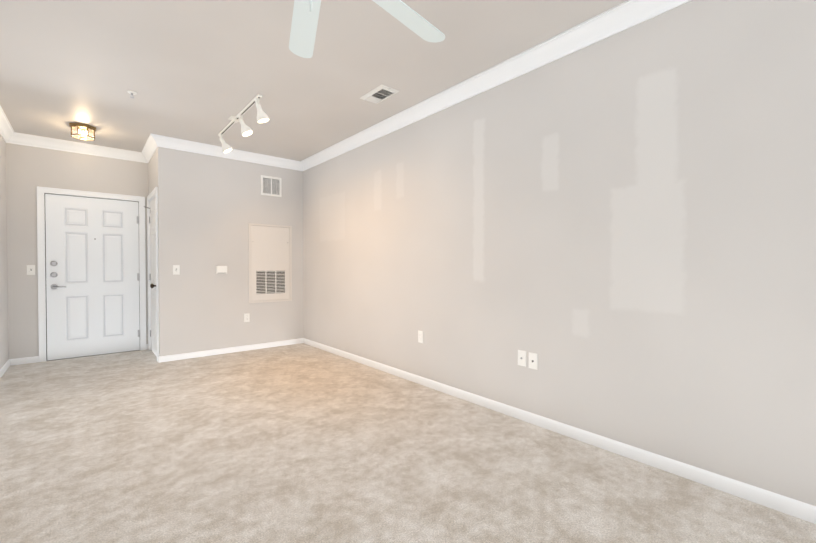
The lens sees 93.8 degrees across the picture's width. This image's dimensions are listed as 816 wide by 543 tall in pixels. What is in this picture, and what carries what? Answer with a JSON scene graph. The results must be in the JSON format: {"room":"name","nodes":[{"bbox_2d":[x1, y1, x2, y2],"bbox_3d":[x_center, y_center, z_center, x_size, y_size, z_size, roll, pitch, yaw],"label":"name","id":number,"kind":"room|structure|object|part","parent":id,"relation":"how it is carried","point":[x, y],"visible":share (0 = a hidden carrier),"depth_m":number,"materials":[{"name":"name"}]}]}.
{"room":"empty living room","nodes":[
{"label":"empty living room","id":0,"kind":"room"},
{"bbox_2d":[0,135,8,368],"bbox_3d":[-1.870,-0.210,1.036,0.120,2.700,9.350,-1,1,-40],"label":"wall","id":1,"kind":"structure","parent":0,"point":[4,350],"depth_m":4.22,"materials":[{"name":"beige paint"}]},
{"bbox_2d":[0,106,15,143],"bbox_3d":[-1.735,-1.501,1.016,0.082,0.118,8.930,-1,1,-40],"label":"crown molding","id":2,"kind":"structure","parent":1,"relation":"attached to","point":[7,132],"depth_m":4.17,"materials":[{"name":"white paint"}]},
{"bbox_2d":[0,356,38,377],"bbox_3d":[-1.670,1.101,1.105,0.253,0.075,8.930,-1,1,-40],"label":"baseboard","id":3,"kind":"structure","parent":1,"relation":"attached to","point":[15,361],"depth_m":4.47,"materials":[{"name":"white paint"}]},
{"bbox_2d":[6,143,147,358],"bbox_3d":[-3.458,-0.269,5.497,3.200,2.700,0.120,-1,1,-40],"label":"wall","id":4,"kind":"structure","parent":0,"point":[29,169],"depth_m":4.56,"materials":[{"name":"beige paint"}]},
{"bbox_2d":[27,265,34,274],"bbox_3d":[-4.488,-0.018,4.541,0.072,0.117,0.021,-1,1,-40],"label":"light switch","id":5,"kind":"object","parent":4,"relation":"attached to","point":[30,269],"visible":1,"depth_m":4.54,"materials":[{"name":"white plastic"}]},
{"bbox_2d":[16,132,139,161],"bbox_3d":[-4.060,-1.551,4.841,1.275,0.118,0.082,-1,1,-40],"label":"crown molding","id":6,"kind":"structure","parent":4,"relation":"attached to","point":[21,139],"depth_m":4.76,"materials":[{"name":"white paint"}]},
{"bbox_2d":[37,186,145,361],"bbox_3d":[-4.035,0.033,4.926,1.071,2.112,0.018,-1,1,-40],"label":"door frame","id":7,"kind":"structure","parent":4,"relation":"attached to","point":[41,191],"depth_m":4.65,"materials":[{"name":"white paint"}]},
{"bbox_2d":[45,194,139,360],"bbox_3d":[-4.035,0.067,4.933,0.936,2.030,0.108,-1,1,-40],"label":"entry door","id":8,"kind":"structure","parent":4,"relation":"in","point":[92,292],"depth_m":4.91,"materials":[{"name":"white paint"}]},
{"bbox_3d":[-4.295,0.044,4.685,0.146,0.352,0.064,-1,1,-40],"label":"handle","id":9,"kind":"part","parent":8,"relation":"part of","materials":[{"name":"silver metal"}]},
{"bbox_3d":[-3.691,0.072,5.227,0.030,1.667,0.013,-1,1,-40],"label":"entry door hinges","id":10,"kind":"part","parent":8,"relation":"part of","materials":[{"name":"silver metal"}]},
{"bbox_2d":[148,149,156,194],"bbox_3d":[-3.286,-0.263,5.006,0.100,2.700,0.854,-1,1,-40],"label":"wall","id":11,"kind":"structure","parent":0,"point":[152,174],"depth_m":4.94,"materials":[{"name":"beige paint"}]},
{"bbox_2d":[140,140,156,162],"bbox_3d":[-3.289,-1.552,4.851,0.082,0.118,0.840,-1,1,-40],"label":"crown molding","id":12,"kind":"structure","parent":11,"relation":"attached to","point":[147,153],"depth_m":5.04,"materials":[{"name":"white paint"}]},
{"bbox_2d":[147,187,158,361],"bbox_3d":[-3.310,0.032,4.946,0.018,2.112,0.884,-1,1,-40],"label":"trim","id":13,"kind":"structure","parent":11,"relation":"attached to","point":[152,194],"depth_m":4.65,"materials":[{"name":"white paint"}]},
{"bbox_2d":[150,197,156,356],"bbox_3d":[-3.313,0.067,4.945,0.111,2.030,0.740,-1,1,-40],"label":"closet door","id":14,"kind":"structure","parent":11,"relation":"in","point":[153,273],"depth_m":5.03,"materials":[{"name":"white paint"}]},
{"bbox_2d":[157,147,303,355],"bbox_3d":[-2.313,-0.265,5.198,1.835,2.700,0.106,-1,1,-40],"label":"wall","id":15,"kind":"structure","parent":0,"point":[210,208],"depth_m":4.97,"materials":[{"name":"beige paint"}]},
{"bbox_2d":[173,265,179,274],"bbox_3d":[-2.838,-0.020,4.676,0.072,0.117,0.021,-1,1,-40],"label":"light switch","id":16,"kind":"object","parent":15,"relation":"attached to","point":[176,269],"visible":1,"depth_m":4.68,"materials":[{"name":"white plastic"}]},
{"bbox_2d":[216,266,226,273],"bbox_3d":[-2.444,-0.022,5.007,0.136,0.104,0.022,-1,1,-40],"label":"thermostat","id":17,"kind":"object","parent":15,"relation":"attached to","point":[221,269],"visible":1,"depth_m":5.00,"materials":[{"name":"white plastic"}]},
{"bbox_2d":[148,133,299,170],"bbox_3d":[-2.327,-1.554,5.047,1.807,0.118,0.082,-1,1,-40],"label":"crown molding","id":18,"kind":"structure","parent":15,"relation":"attached to","point":[154,140],"depth_m":4.93,"materials":[{"name":"white paint"}]},
{"bbox_2d":[158,338,301,362],"bbox_3d":[-2.290,1.048,5.163,1.830,0.075,0.023,-1,1,-40],"label":"baseboard","id":19,"kind":"structure","parent":15,"relation":"attached to","point":[167,358],"depth_m":5.05,"materials":[{"name":"white paint"}]},
{"bbox_2d":[244,313,249,321],"bbox_3d":[-2.206,0.633,5.225,0.072,0.117,0.009,-1,1,-40],"label":"outlet","id":20,"kind":"object","parent":15,"relation":"attached to","point":[246,317],"visible":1,"depth_m":5.23,"materials":[{"name":"white plastic"}]},
{"bbox_2d":[248,223,291,302],"bbox_3d":[-1.949,-0.115,5.428,0.608,1.098,0.014,-1,1,-40],"label":"access panel","id":21,"kind":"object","parent":15,"relation":"in","point":[270,264],"depth_m":5.42,"materials":[{"name":"white paint"}]},
{"bbox_2d":[261,175,281,196],"bbox_3d":[-1.942,-1.211,5.422,0.294,0.275,0.010,-1,1,-40],"label":"air vent","id":22,"kind":"object","parent":15,"relation":"in","point":[271,186],"visible":1,"depth_m":5.42,"materials":[{"name":"white metal"}]},
{"bbox_2d":[0,0,626,160],"bbox_3d":[-0.601,-1.624,2.087,3.440,0.100,9.350,-1,1,-40],"label":"ceiling","id":23,"kind":"structure","parent":0,"point":[201,71],"depth_m":2.89,"materials":[{"name":"paint"}]},
{"bbox_2d":[69,122,95,140],"bbox_3d":[-3.589,-1.540,4.214,0.225,0.124,0.225,-1,1,-40],"label":"ceiling light","id":24,"kind":"object","parent":23,"relation":"attached to","point":[81,128],"visible":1,"depth_m":4.18,"materials":[{"name":"gold metal"}]},
{"bbox_3d":[-3.589,-1.525,4.215,0.188,0.091,0.188,-1,1,-40],"label":"glass","id":25,"kind":"part","parent":24,"relation":"part of","materials":[{"name":"white glass"}]},
{"bbox_2d":[127,90,136,97],"bbox_3d":[-2.448,-1.567,3.385,0.072,0.049,0.072,-1,1,-40],"label":"sprinkler head","id":26,"kind":"object","parent":23,"relation":"attached to","point":[131,92],"visible":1,"depth_m":3.38},
{"bbox_2d":[218,94,268,152],"bbox_3d":[-1.742,-1.483,3.962,0.176,0.231,1.360,-1,1,-40],"label":"track light","id":27,"kind":"object","parent":23,"relation":"attached to","point":[262,117],"visible":1,"depth_m":3.83,"materials":[{"name":"white metal"}]},
{"bbox_2d":[289,0,444,57],"bbox_3d":[-0.318,-1.226,1.306,1.441,0.676,1.377,-1,1,-40],"label":"ceiling fan","id":28,"kind":"object","parent":23,"relation":"hanging from","point":[305,17],"visible":1,"depth_m":1.72,"materials":[{"name":"white"}]},
{"bbox_2d":[360,84,398,103],"bbox_3d":[-0.260,-1.582,3.431,0.192,0.020,0.345,-1,1,-40],"label":"ceiling vent","id":29,"kind":"object","parent":23,"relation":"in","point":[380,93],"visible":1,"depth_m":3.40,"materials":[{"name":"white metal"}]},
{"bbox_2d":[0,343,815,542],"bbox_3d":[-0.601,1.175,2.124,3.440,0.100,9.350,-1,1,-40],"label":"floor","id":30,"kind":"structure","parent":0,"point":[300,443],"depth_m":2.18,"materials":[{"name":"carpet"}]},
{"bbox_2d":[303,0,815,505],"bbox_3d":[0.669,-0.238,3.175,0.120,2.700,9.350,-1,1,-40],"label":"wall","id":31,"kind":"structure","parent":0,"point":[617,232],"depth_m":2.33,"materials":[{"name":"paint"}]},
{"bbox_2d":[418,330,422,342],"bbox_3d":[0.122,0.639,3.736,0.009,0.117,0.072,-1,1,-40],"label":"outlet","id":32,"kind":"object","parent":31,"relation":"attached to","point":[420,336],"visible":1,"depth_m":3.73,"materials":[{"name":"white plastic"}]},
{"bbox_2d":[300,0,691,170],"bbox_3d":[0.959,-1.523,2.657,0.082,0.118,7.970,-1,1,-40],"label":"crown molding","id":33,"kind":"structure","parent":31,"relation":"attached to","point":[625,15],"depth_m":2.82,"materials":[{"name":"white paint"}]},
{"bbox_2d":[518,350,525,366],"bbox_3d":[0.851,0.651,2.863,0.018,0.117,0.072,-1,1,-40],"label":"outlet plate","id":34,"kind":"object","parent":31,"relation":"attached to","point":[521,357],"visible":1,"depth_m":2.86,"materials":[{"name":"white plastic"}]},
{"bbox_2d":[529,352,537,369],"bbox_3d":[0.915,0.656,2.796,0.008,0.117,0.072,-1,1,-40],"label":"outlet plate","id":35,"kind":"object","parent":31,"relation":"attached to","point":[533,360],"visible":1,"depth_m":2.79,"materials":[{"name":"white plastic"}]},
{"bbox_2d":[302,338,815,523],"bbox_3d":[0.985,1.080,2.714,0.013,0.075,7.970,-1,1,-40],"label":"baseboard","id":36,"kind":"structure","parent":31,"relation":"attached to","point":[783,504],"depth_m":2.32,"materials":[{"name":"white paint"}]}
]}

